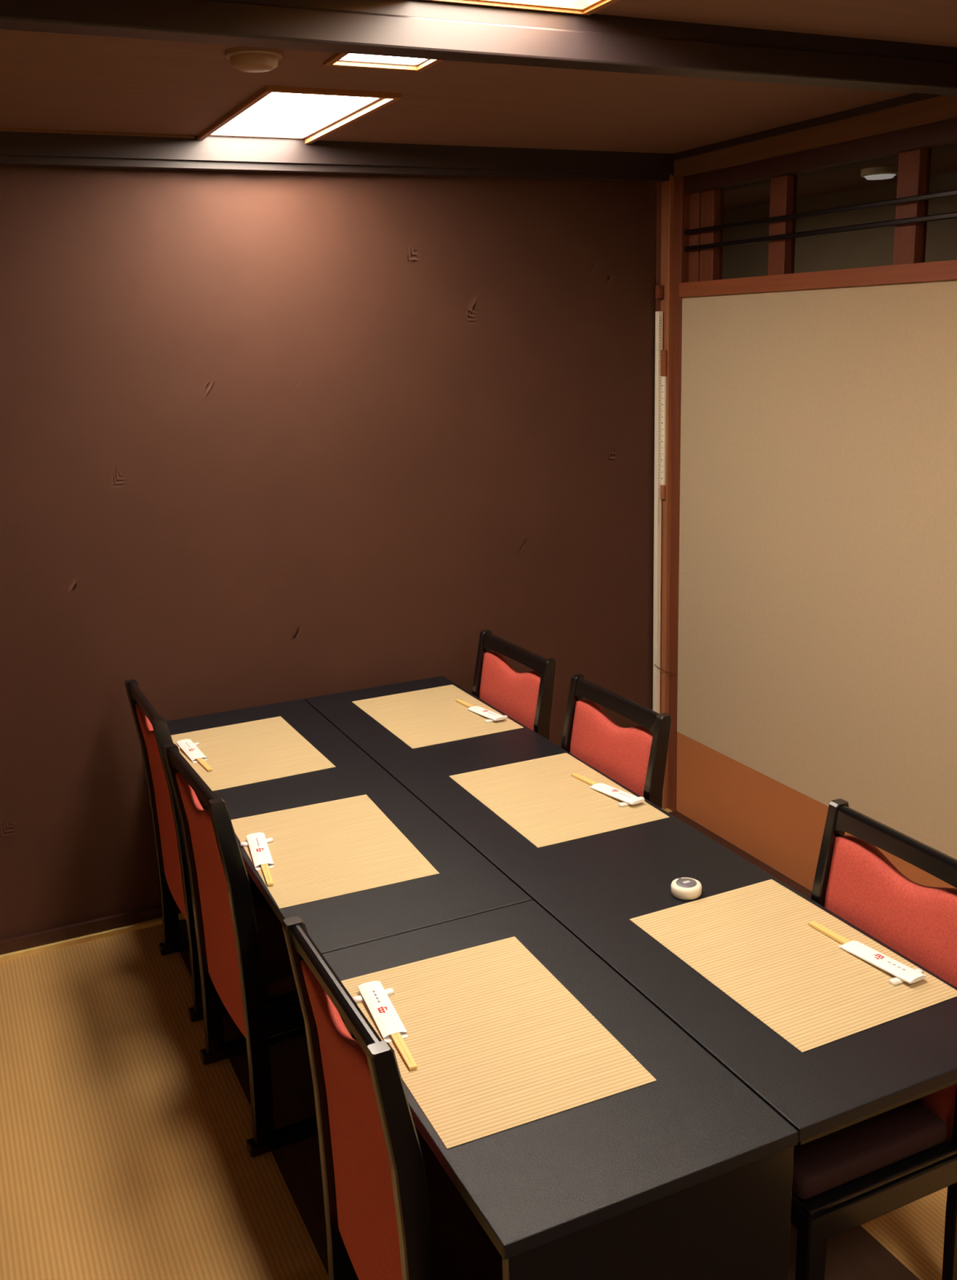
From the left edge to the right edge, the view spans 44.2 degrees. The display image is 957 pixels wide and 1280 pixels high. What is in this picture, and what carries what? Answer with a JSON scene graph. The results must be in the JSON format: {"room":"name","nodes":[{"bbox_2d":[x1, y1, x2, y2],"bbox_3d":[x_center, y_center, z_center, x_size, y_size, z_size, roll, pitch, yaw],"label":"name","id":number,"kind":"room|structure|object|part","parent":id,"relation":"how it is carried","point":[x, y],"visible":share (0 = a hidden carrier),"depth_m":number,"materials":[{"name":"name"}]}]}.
{"room":"private restaurant room","nodes":[
{"label":"private restaurant room","id":0,"kind":"room"},
{"bbox_2d":[0,160,673,940],"bbox_3d":[-1.004,-0.242,3.243,3.820,2.213,0.067,-9,16,-24],"label":"wall","id":1,"kind":"structure","parent":0,"point":[265,438],"depth_m":3.38,"materials":[{"name":"brown paint"}]},
{"bbox_2d":[0,904,181,954],"bbox_3d":[-0.985,0.809,3.467,3.550,0.034,0.016,-9,16,-24],"label":"baseboard","id":2,"kind":"structure","parent":1,"relation":"attached to","point":[8,945],"depth_m":3.39,"materials":[{"name":"brown wood"}]},
{"bbox_2d":[0,912,185,961],"bbox_3d":[-0.982,0.835,3.469,3.550,0.014,0.030,-9,16,-24],"label":"trim","id":3,"kind":"structure","parent":1,"relation":"attached to","point":[153,922],"depth_m":3.38,"materials":[{"name":"brown wood"}]},
{"bbox_2d":[0,127,195,137],"bbox_3d":[-1.679,-1.143,2.582,2.110,0.006,0.014,-9,16,-24],"label":"trim","id":4,"kind":"structure","parent":1,"relation":"attached to","point":[2,129],"depth_m":2.91,"materials":[{"name":"brown wood"}]},
{"bbox_2d":[0,155,669,182],"bbox_3d":[-1.034,-1.192,2.940,3.580,0.018,0.050,-9,16,-24],"label":"trim","id":5,"kind":"structure","parent":1,"relation":"attached to","point":[5,160],"depth_m":3.18,"materials":[{"name":"brown wood"}]},
{"bbox_2d":[0,131,672,174],"bbox_3d":[-1.032,-1.227,2.924,3.580,0.058,0.065,-9,16,-24],"label":"trim","id":6,"kind":"structure","parent":1,"relation":"attached to","point":[211,148],"depth_m":3.17,"materials":[{"name":"brown wood"}]},
{"bbox_2d":[660,349,666,499],"bbox_3d":[0.601,-0.702,3.855,0.012,0.482,0.038,-9,16,-24],"label":"hanging slat","id":7,"kind":"object","parent":1,"relation":"attached to","point":[663,353],"visible":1,"depth_m":3.84,"materials":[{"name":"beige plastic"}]},
{"bbox_2d":[659,174,675,808],"bbox_3d":[0.652,-0.430,3.950,0.082,2.112,0.047,-9,16,-24],"label":"trim","id":8,"kind":"structure","parent":1,"relation":"attached to","point":[667,187],"depth_m":3.85,"materials":[{"name":"brown wood"}]},
{"bbox_2d":[667,177,689,811],"bbox_3d":[0.692,-0.418,3.921,0.096,2.100,0.043,-9,16,-24],"label":"trim","id":9,"kind":"structure","parent":1,"relation":"attached to","point":[682,201],"depth_m":3.85,"materials":[{"name":"brown wood"}]},
{"bbox_2d":[672,93,944,160],"bbox_3d":[1.688,-0.974,1.551,0.140,0.020,4.787,-9,16,-24],"label":"trim","id":10,"kind":"structure","parent":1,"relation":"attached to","point":[913,97],"depth_m":3.07,"materials":[{"name":"brown wood"}]},
{"bbox_2d":[0,808,947,1279],"bbox_3d":[0.242,1.089,2.502,5.100,0.060,7.000,-9,16,-24],"label":"floor","id":11,"kind":"structure","parent":0,"point":[124,1155],"depth_m":2.52,"materials":[{"name":"beige wicker"}]},
{"bbox_2d":[178,906,919,1279],"bbox_3d":[0.450,1.251,1.734,0.940,0.004,4.405,-9,16,-24],"label":"floor mat","id":12,"kind":"object","parent":11,"relation":"on","point":[853,1254],"visible":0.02,"depth_m":2.43,"materials":[{"name":"beige wicker"}]},
{"bbox_2d":[124,679,267,1022],"bbox_3d":[-0.650,0.507,3.115,0.409,0.798,0.406,-9,16,-24],"label":"dining chair","id":13,"kind":"object","parent":12,"relation":"on","point":[171,861],"visible":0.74,"depth_m":2.99,"materials":[{"name":"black wood"}]},
{"bbox_3d":[-0.828,0.171,2.944,0.027,0.045,0.349,-9,16,-24],"label":"rail","id":14,"kind":"part","parent":13,"relation":"part of","materials":[{"name":"black paint"}]},
{"bbox_3d":[-0.883,0.479,3.206,0.074,0.775,0.023,-9,16,-24],"label":"post","id":15,"kind":"part","parent":13,"relation":"part of","materials":[{"name":"black paint"}]},
{"bbox_3d":[-0.802,0.441,3.023,0.055,0.513,0.348,-9,16,-24],"label":"backrest","id":16,"kind":"part","parent":13,"relation":"part of","materials":[{"name":"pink fabric"}]},
{"bbox_3d":[-0.721,0.559,2.881,0.074,0.775,0.023,-9,16,-24],"label":"post","id":17,"kind":"part","parent":13,"relation":"part of","materials":[{"name":"black paint"}]},
{"bbox_3d":[-0.627,0.572,3.143,0.310,0.010,0.384,-9,16,-24],"label":"seat","id":18,"kind":"part","parent":13,"relation":"part of","materials":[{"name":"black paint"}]},
{"bbox_3d":[-0.560,0.646,2.982,0.288,0.050,0.022,-9,16,-24],"label":"rail","id":19,"kind":"part","parent":13,"relation":"part of","materials":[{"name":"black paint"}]},
{"bbox_2d":[162,742,318,1157],"bbox_3d":[-0.414,0.630,2.622,0.409,0.798,0.406,-9,17,-26],"label":"dining chair","id":20,"kind":"object","parent":12,"relation":"on","point":[245,966],"visible":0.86,"depth_m":2.47,"materials":[{"name":"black wood"}]},
{"bbox_3d":[-0.588,0.295,2.445,0.027,0.045,0.349,-9,17,-26],"label":"rail","id":21,"kind":"part","parent":20,"relation":"part of","materials":[{"name":"black paint"}]},
{"bbox_3d":[-0.649,0.603,2.705,0.074,0.775,0.023,-9,17,-26],"label":"post","id":22,"kind":"part","parent":20,"relation":"part of","materials":[{"name":"black paint"}]},
{"bbox_3d":[-0.563,0.564,2.525,0.055,0.513,0.348,-9,17,-26],"label":"backrest","id":23,"kind":"part","parent":20,"relation":"part of","materials":[{"name":"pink fabric"}]},
{"bbox_3d":[-0.475,0.682,2.385,0.074,0.775,0.023,-9,17,-26],"label":"post","id":24,"kind":"part","parent":20,"relation":"part of","materials":[{"name":"black paint"}]},
{"bbox_3d":[-0.388,0.669,2.646,0.310,0.042,0.352,-9,17,-26],"label":"seat","id":25,"kind":"part","parent":20,"relation":"part of","materials":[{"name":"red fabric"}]},
{"bbox_3d":[-0.391,0.695,2.651,0.310,0.010,0.384,-9,17,-26],"label":"seat","id":26,"kind":"part","parent":20,"relation":"part of","materials":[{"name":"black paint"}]},
{"bbox_3d":[-0.318,0.767,2.492,0.288,0.050,0.022,-9,17,-26],"label":"rail","id":27,"kind":"part","parent":20,"relation":"part of","materials":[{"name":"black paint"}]},
{"bbox_2d":[166,698,532,1130],"bbox_3d":[-0.399,0.661,2.865,0.442,0.615,1.458,-9,16,-24],"label":"dining table","id":28,"kind":"object","parent":12,"relation":"on","point":[466,884],"visible":0.3,"depth_m":2.48,"materials":[{"name":"black laminate"}]},
{"bbox_2d":[170,715,335,791],"bbox_3d":[-0.607,0.291,3.083,0.326,0.001,0.465,-9,16,-25],"label":"placemat","id":29,"kind":"object","parent":28,"relation":"on","point":[243,753],"visible":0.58,"depth_m":3.06,"materials":[{"name":"beige wicker"}]},
{"bbox_2d":[177,742,199,749],"bbox_3d":[-0.775,0.281,3.124,0.068,0.007,0.015,-10,17,-28],"label":"chopstick rest","id":30,"kind":"object","parent":29,"relation":"on","point":[197,744],"visible":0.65,"depth_m":3.13,"materials":[{"name":"white ceramic"}]},
{"bbox_2d":[176,738,212,771],"bbox_3d":[-0.729,0.297,3.042,0.038,0.014,0.238,-10,17,-28],"label":"chopsticks","id":31,"kind":"object","parent":29,"relation":"on","point":[190,749],"visible":1,"depth_m":3.06,"materials":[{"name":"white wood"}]},
{"bbox_2d":[231,794,439,908],"bbox_3d":[-0.320,0.436,2.498,0.326,0.001,0.465,-8,16,-22],"label":"placemat","id":32,"kind":"object","parent":28,"relation":"on","point":[322,851],"visible":0.82,"depth_m":2.47,"materials":[{"name":"beige wicker"}]},
{"bbox_2d":[240,837,273,847],"bbox_3d":[-0.473,0.431,2.516,0.068,0.007,0.015,-6,15,-16],"label":"chopstick rest","id":33,"kind":"object","parent":32,"relation":"on","point":[268,840],"visible":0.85,"depth_m":2.51,"materials":[{"name":"white ceramic"}]},
{"bbox_2d":[246,832,273,885],"bbox_3d":[-0.445,0.450,2.427,0.038,0.014,0.238,-6,15,-16],"label":"chopsticks","id":34,"kind":"object","parent":32,"relation":"on","point":[258,846],"visible":1,"depth_m":2.44,"materials":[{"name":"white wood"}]},
{"bbox_2d":[282,915,502,1279],"bbox_3d":[-0.020,0.829,1.817,0.409,0.798,0.406,-9,16,-24],"label":"dining chair","id":35,"kind":"object","parent":12,"relation":"on","point":[393,1211],"visible":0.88,"depth_m":1.69,"materials":[{"name":"black paint"}]},
{"bbox_3d":[-0.252,0.801,1.909,0.074,0.775,0.023,-9,16,-24],"label":"post","id":36,"kind":"part","parent":35,"relation":"part of","materials":[{"name":"black paint"}]},
{"bbox_3d":[-0.198,0.493,1.646,0.027,0.045,0.349,-9,16,-24],"label":"rail","id":37,"kind":"part","parent":35,"relation":"part of","materials":[{"name":"black paint"}]},
{"bbox_3d":[-0.172,0.763,1.726,0.055,0.513,0.348,-9,16,-24],"label":"backrest","id":38,"kind":"part","parent":35,"relation":"part of","materials":[{"name":"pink fabric"}]},
{"bbox_3d":[-0.092,0.881,1.582,0.074,0.775,0.023,-9,16,-24],"label":"post","id":39,"kind":"part","parent":35,"relation":"part of","materials":[{"name":"black paint"}]},
{"bbox_3d":[0.006,0.869,1.839,0.310,0.042,0.352,-9,16,-24],"label":"seat","id":40,"kind":"part","parent":35,"relation":"part of","materials":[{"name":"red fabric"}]},
{"bbox_2d":[471,629,555,740],"bbox_3d":[-0.049,0.426,3.348,0.409,0.798,0.406,-9,16,-26],"label":"dining chair","id":41,"kind":"object","parent":12,"relation":"on","point":[526,697],"visible":0.31,"depth_m":3.31,"materials":[{"name":"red fabric"}]},
{"bbox_3d":[0.015,0.351,3.579,0.074,0.775,0.023,-9,16,-26],"label":"post","id":42,"kind":"part","parent":41,"relation":"part of","materials":[{"name":"black paint"}]},
{"bbox_3d":[0.096,0.313,3.396,0.055,0.513,0.348,-9,16,-26],"label":"backrest","id":43,"kind":"part","parent":41,"relation":"part of","materials":[{"name":"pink fabric"}]},
{"bbox_3d":[0.103,0.038,3.332,0.027,0.045,0.349,-9,16,-26],"label":"rail","id":44,"kind":"part","parent":41,"relation":"part of","materials":[{"name":"black paint"}]},
{"bbox_3d":[0.184,0.430,3.257,0.074,0.775,0.023,-9,16,-26],"label":"post","id":45,"kind":"part","parent":41,"relation":"part of","materials":[{"name":"black paint"}]},
{"bbox_2d":[322,900,798,1279],"bbox_3d":[0.077,0.902,1.893,0.442,0.615,0.754,-9,16,-24],"label":"dining table","id":46,"kind":"object","parent":12,"relation":"on","point":[686,1173],"visible":0.68,"depth_m":1.57,"materials":[{"name":"black laminate"}]},
{"bbox_3d":[-0.207,0.861,2.125,0.038,0.593,0.038,-9,16,-24],"label":"leg","id":47,"kind":"part","parent":46,"relation":"part of","materials":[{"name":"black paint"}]},
{"bbox_2d":[341,936,656,1149],"bbox_3d":[0.011,0.601,1.829,0.326,0.001,0.465,-8,16,-23],"label":"placemat","id":48,"kind":"object","parent":46,"relation":"on","point":[495,1042],"visible":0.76,"depth_m":1.78,"materials":[{"name":"beige wicker"}]},
{"bbox_2d":[351,987,394,1003],"bbox_3d":[-0.172,0.579,1.920,0.068,0.007,0.015,-7,16,-20],"label":"chopstick rest","id":49,"kind":"object","parent":48,"relation":"on","point":[389,991],"visible":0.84,"depth_m":1.91,"materials":[{"name":"white ceramic"}]},
{"bbox_2d":[357,980,417,1070],"bbox_3d":[-0.138,0.597,1.833,0.038,0.014,0.238,-7,16,-20],"label":"chopsticks","id":50,"kind":"object","parent":48,"relation":"on","point":[383,1012],"visible":1,"depth_m":1.85,"materials":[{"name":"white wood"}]},
{"bbox_3d":[0.235,0.991,1.578,0.430,0.593,0.018,-9,16,-24],"label":"panel","id":51,"kind":"part","parent":46,"relation":"part of","materials":[{"name":"black wood"}]},
{"bbox_2d":[560,674,671,808],"bbox_3d":[0.183,0.544,2.872,0.409,0.798,0.406,-9,16,-26],"label":"dining chair","id":52,"kind":"object","parent":12,"relation":"on","point":[635,757],"visible":0.28,"depth_m":2.84,"materials":[{"name":"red fabric"}]},
{"bbox_3d":[0.248,0.469,3.102,0.074,0.775,0.023,-9,16,-26],"label":"post","id":53,"kind":"part","parent":52,"relation":"part of","materials":[{"name":"black paint"}]},
{"bbox_3d":[0.328,0.431,2.920,0.055,0.513,0.348,-9,16,-26],"label":"backrest","id":54,"kind":"part","parent":52,"relation":"part of","materials":[{"name":"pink fabric"}]},
{"bbox_3d":[0.335,0.156,2.856,0.027,0.045,0.349,-9,16,-26],"label":"rail","id":55,"kind":"part","parent":52,"relation":"part of","materials":[{"name":"black paint"}]},
{"bbox_3d":[0.416,0.549,2.780,0.074,0.775,0.023,-9,16,-26],"label":"post","id":56,"kind":"part","parent":52,"relation":"part of","materials":[{"name":"black paint"}]},
{"bbox_2d":[304,675,956,1145],"bbox_3d":[0.168,0.669,2.714,0.452,0.640,2.212,-9,16,-24],"label":"dining table","id":57,"kind":"object","parent":12,"relation":"on","point":[593,886],"depth_m":2.20,"materials":[{"name":"black laminate"}]},
{"bbox_2d":[351,684,523,748],"bbox_3d":[-0.125,0.209,3.331,0.326,0.001,0.465,-9,16,-24],"label":"placemat","id":58,"kind":"object","parent":57,"relation":"on","point":[428,717],"visible":1,"depth_m":3.31,"materials":[{"name":"beige wicker"}]},
{"bbox_2d":[455,698,506,720],"bbox_3d":[0.000,0.196,3.336,0.038,0.014,0.238,-11,17,-30],"label":"chopsticks","id":59,"kind":"object","parent":58,"relation":"on","point":[479,710],"visible":1,"depth_m":3.30,"materials":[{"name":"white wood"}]},
{"bbox_2d":[484,715,507,723],"bbox_3d":[0.049,0.218,3.259,0.068,0.007,0.015,-11,17,-30],"label":"chopstick rest","id":60,"kind":"object","parent":58,"relation":"on","point":[487,721],"visible":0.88,"depth_m":3.24,"materials":[{"name":"white ceramic"}]},
{"bbox_2d":[448,752,669,848],"bbox_3d":[0.174,0.360,2.724,0.326,0.001,0.465,-8,16,-24],"label":"placemat","id":61,"kind":"object","parent":57,"relation":"on","point":[540,798],"visible":1,"depth_m":2.69,"materials":[{"name":"beige wicker"}]},
{"bbox_2d":[570,773,644,804],"bbox_3d":[0.293,0.343,2.741,0.038,0.014,0.238,-11,17,-32],"label":"chopsticks","id":62,"kind":"object","parent":61,"relation":"on","point":[627,797],"visible":1,"depth_m":2.71,"materials":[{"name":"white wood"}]},
{"bbox_2d":[617,796,644,807],"bbox_3d":[0.346,0.365,2.664,0.068,0.007,0.015,-11,17,-32],"label":"chopstick rest","id":63,"kind":"object","parent":61,"relation":"on","point":[620,804],"visible":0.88,"depth_m":2.65,"materials":[{"name":"white ceramic"}]},
{"bbox_3d":[0.394,0.470,2.233,0.058,0.025,0.058,-9,16,-24],"label":"call button","id":64,"kind":"part","parent":57,"relation":"part of","materials":[{"name":"white plastic"}]},
{"bbox_2d":[629,879,956,1052],"bbox_3d":[0.523,0.537,2.011,0.326,0.001,0.465,-9,16,-25],"label":"placemat","id":65,"kind":"object","parent":57,"relation":"on","point":[756,943],"visible":1,"depth_m":1.98,"materials":[{"name":"beige wicker"}]},
{"bbox_2d":[808,920,926,983],"bbox_3d":[0.652,0.526,2.003,0.038,0.014,0.238,-10,17,-28],"label":"chopsticks","id":66,"kind":"object","parent":65,"relation":"on","point":[855,948],"visible":1,"depth_m":1.97,"materials":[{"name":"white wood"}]},
{"bbox_2d":[888,968,923,986],"bbox_3d":[0.699,0.550,1.924,0.068,0.007,0.015,-10,17,-28],"label":"chopstick rest","id":67,"kind":"object","parent":65,"relation":"on","point":[895,981],"visible":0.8,"depth_m":1.91,"materials":[{"name":"white ceramic"}]},
{"bbox_2d":[790,798,956,1279],"bbox_3d":[0.588,0.751,2.038,0.409,0.798,0.406,-9,16,-24],"label":"dining chair","id":68,"kind":"object","parent":12,"relation":"on","point":[847,1178],"visible":0.45,"depth_m":1.95,"materials":[{"name":"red fabric"}]},
{"bbox_3d":[0.443,0.873,1.997,0.020,0.050,0.338,-9,16,-24],"label":"rail","id":69,"kind":"part","parent":68,"relation":"part of","materials":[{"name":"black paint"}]},
{"bbox_3d":[0.526,1.031,1.867,0.042,0.301,0.030,-9,16,-24],"label":"leg","id":70,"kind":"part","parent":68,"relation":"part of","materials":[{"name":"black paint"}]},
{"bbox_3d":[0.659,0.676,2.267,0.074,0.775,0.023,-9,16,-24],"label":"post","id":71,"kind":"part","parent":68,"relation":"part of","materials":[{"name":"black paint"}]},
{"bbox_3d":[0.565,0.798,2.038,0.310,0.042,0.352,-9,16,-24],"label":"seat","id":72,"kind":"part","parent":68,"relation":"part of","materials":[{"name":"red fabric"}]},
{"bbox_3d":[0.569,0.823,2.047,0.310,0.010,0.384,-9,16,-24],"label":"seat","id":73,"kind":"part","parent":68,"relation":"part of","materials":[{"name":"red fabric"}]},
{"bbox_3d":[0.735,0.639,2.082,0.055,0.513,0.348,-9,16,-24],"label":"backrest","id":74,"kind":"part","parent":68,"relation":"part of","materials":[{"name":"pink fabric"}]},
{"bbox_3d":[0.665,0.892,1.899,0.288,0.050,0.022,-9,16,-24],"label":"rail","id":75,"kind":"part","parent":68,"relation":"part of","materials":[{"name":"black paint"}]},
{"bbox_3d":[0.742,0.364,2.018,0.027,0.045,0.349,-9,16,-24],"label":"rail","id":76,"kind":"part","parent":68,"relation":"part of","materials":[{"name":"black paint"}]},
{"bbox_3d":[0.819,0.757,1.940,0.074,0.775,0.023,-9,16,-24],"label":"post","id":77,"kind":"part","parent":68,"relation":"part of","materials":[{"name":"black paint"}]},
{"bbox_2d":[652,284,662,713],"bbox_3d":[0.605,-0.276,3.974,0.018,1.765,0.023,-9,16,-24],"label":"post","id":78,"kind":"object","parent":11,"relation":"on","point":[659,288],"visible":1,"depth_m":3.92,"materials":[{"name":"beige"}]},
{"bbox_3d":[0.591,-0.709,3.849,0.003,0.670,0.003,-9,16,-24],"label":"bead chain","id":79,"kind":"part","parent":78,"relation":"part of","materials":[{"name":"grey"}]},
{"bbox_2d":[0,0,956,210],"bbox_3d":[0.171,-1.076,1.931,5.100,0.080,7.000,-9,16,-24],"label":"ceiling","id":80,"kind":"structure","parent":0,"point":[51,81],"depth_m":2.57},
{"bbox_2d":[224,46,282,72],"bbox_3d":[-0.411,-1.060,2.157,0.104,0.029,0.104,-9,16,-24],"label":"smoke detector","id":81,"kind":"object","parent":80,"relation":"attached to","point":[244,59],"visible":0.96,"depth_m":2.13,"materials":[{"name":"brown plastic"}]},
{"bbox_2d":[196,85,401,143],"bbox_3d":[-0.445,-1.242,2.793,0.301,0.020,0.660,-9,16,-24],"label":"recessed light","id":82,"kind":"object","parent":80,"relation":"in","point":[273,111],"visible":0.89,"depth_m":2.76,"materials":[{"name":"white plastic"}]},
{"bbox_2d":[212,92,376,137],"bbox_3d":[-0.448,-1.250,2.797,0.253,0.006,0.626,-9,16,-24],"label":"diffuser","id":83,"kind":"object","parent":82,"relation":"attached to","point":[274,114],"depth_m":2.80,"materials":[{"name":"white plastic"}]},
{"bbox_2d":[323,53,442,71],"bbox_3d":[-0.154,-1.093,2.185,0.203,0.016,0.240,-9,16,-24],"label":"recessed light","id":84,"kind":"object","parent":80,"relation":"in","point":[334,60],"visible":0.45,"depth_m":2.27,"materials":[{"name":"white plastic"}]},
{"bbox_2d":[342,53,424,63],"bbox_3d":[-0.154,-1.098,2.184,0.167,0.006,0.204,-9,16,-24],"label":"diffuser","id":85,"kind":"object","parent":84,"relation":"attached to","point":[345,57],"depth_m":2.26,"materials":[{"name":"white plastic"}]},
{"bbox_2d":[0,0,956,95],"bbox_3d":[-0.383,-0.926,1.738,3.700,0.076,0.060,-9,16,-24],"label":"ceiling beam","id":86,"kind":"structure","parent":80,"relation":"attached to","point":[407,28],"depth_m":1.91,"materials":[{"name":"brown wood"}]},
{"bbox_2d":[426,0,619,15],"bbox_3d":[0.167,-0.975,1.607,0.328,0.061,0.619,-9,16,-24],"label":"ceiling light","id":87,"kind":"object","parent":80,"relation":"attached to","point":[587,7],"visible":1,"depth_m":1.90,"materials":[{"name":"white plastic"}]},
{"bbox_2d":[860,166,897,180],"bbox_3d":[1.417,-1.644,4.157,0.130,0.036,0.130,-9,16,-24],"label":"recessed light","id":88,"kind":"object","parent":80,"relation":"in","point":[877,172],"visible":0.98,"depth_m":4.11,"materials":[{"name":"beige plastic"}]},
{"bbox_2d":[864,173,894,180],"bbox_3d":[1.417,-1.635,4.159,0.108,0.017,0.108,-9,16,-24],"label":"diffuser","id":89,"kind":"object","parent":88,"relation":"attached to","point":[868,176],"depth_m":4.13,"materials":[{"name":"white plastic"}]},
{"bbox_2d":[721,172,956,279],"bbox_3d":[2.460,-0.345,3.290,0.060,2.170,6.900,-9,16,-24],"label":"wall","id":90,"kind":"structure","parent":0,"point":[871,247],"depth_m":4.88,"materials":[{"name":"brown paint"}]},
{"bbox_3d":[1.688,0.761,-0.807,5.100,2.170,0.100,-9,16,-24],"label":"wall","id":91,"kind":"structure","parent":0,"visible":0},
{"bbox_2d":[668,810,811,898],"bbox_3d":[1.708,1.123,2.063,0.200,0.006,4.757,-9,16,-24],"label":"trim","id":92,"kind":"structure","parent":91,"relation":"attached to","point":[749,858],"depth_m":3.79,"materials":[{"name":"brown wood"}]},
{"bbox_2d":[673,95,956,177],"bbox_3d":[1.691,-0.940,1.561,0.136,0.050,4.787,-9,16,-24],"label":"trim","id":93,"kind":"structure","parent":91,"relation":"attached to","point":[941,108],"depth_m":3.04,"materials":[{"name":"brown wood"}]},
{"bbox_2d":[675,279,956,891],"bbox_3d":[1.167,0.004,2.947,0.030,1.739,2.257,-9,16,-24],"label":"door","id":94,"kind":"structure","parent":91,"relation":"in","point":[817,641],"depth_m":3.31,"materials":[{"name":"beige paper"}]},
{"bbox_2d":[679,259,956,297],"bbox_3d":[1.697,-0.588,1.634,0.102,0.043,4.757,-9,16,-24],"label":"trim","id":95,"kind":"structure","parent":91,"relation":"attached to","point":[946,269],"depth_m":3.10,"materials":[{"name":"brown wood"}]},
{"bbox_2d":[683,117,956,193],"bbox_3d":[1.700,-0.894,1.576,0.120,0.048,4.787,-9,16,-24],"label":"beam","id":96,"kind":"structure","parent":91,"relation":"attached to","point":[944,132],"depth_m":3.07,"materials":[{"name":"brown wood"}]},
{"bbox_2d":[684,143,956,282],"bbox_3d":[1.686,-0.736,1.592,0.056,0.264,4.757,-9,16,-24],"label":"transom lattice","id":97,"kind":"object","parent":91,"relation":"in","point":[706,226],"depth_m":3.26,"materials":[{"name":"brown wood"}]},
{"bbox_3d":[1.699,-0.738,1.598,0.004,0.264,4.757,-9,16,-24],"label":"pane","id":98,"kind":"part","parent":97,"relation":"part of","materials":[{"name":"clear glass"}]}
]}

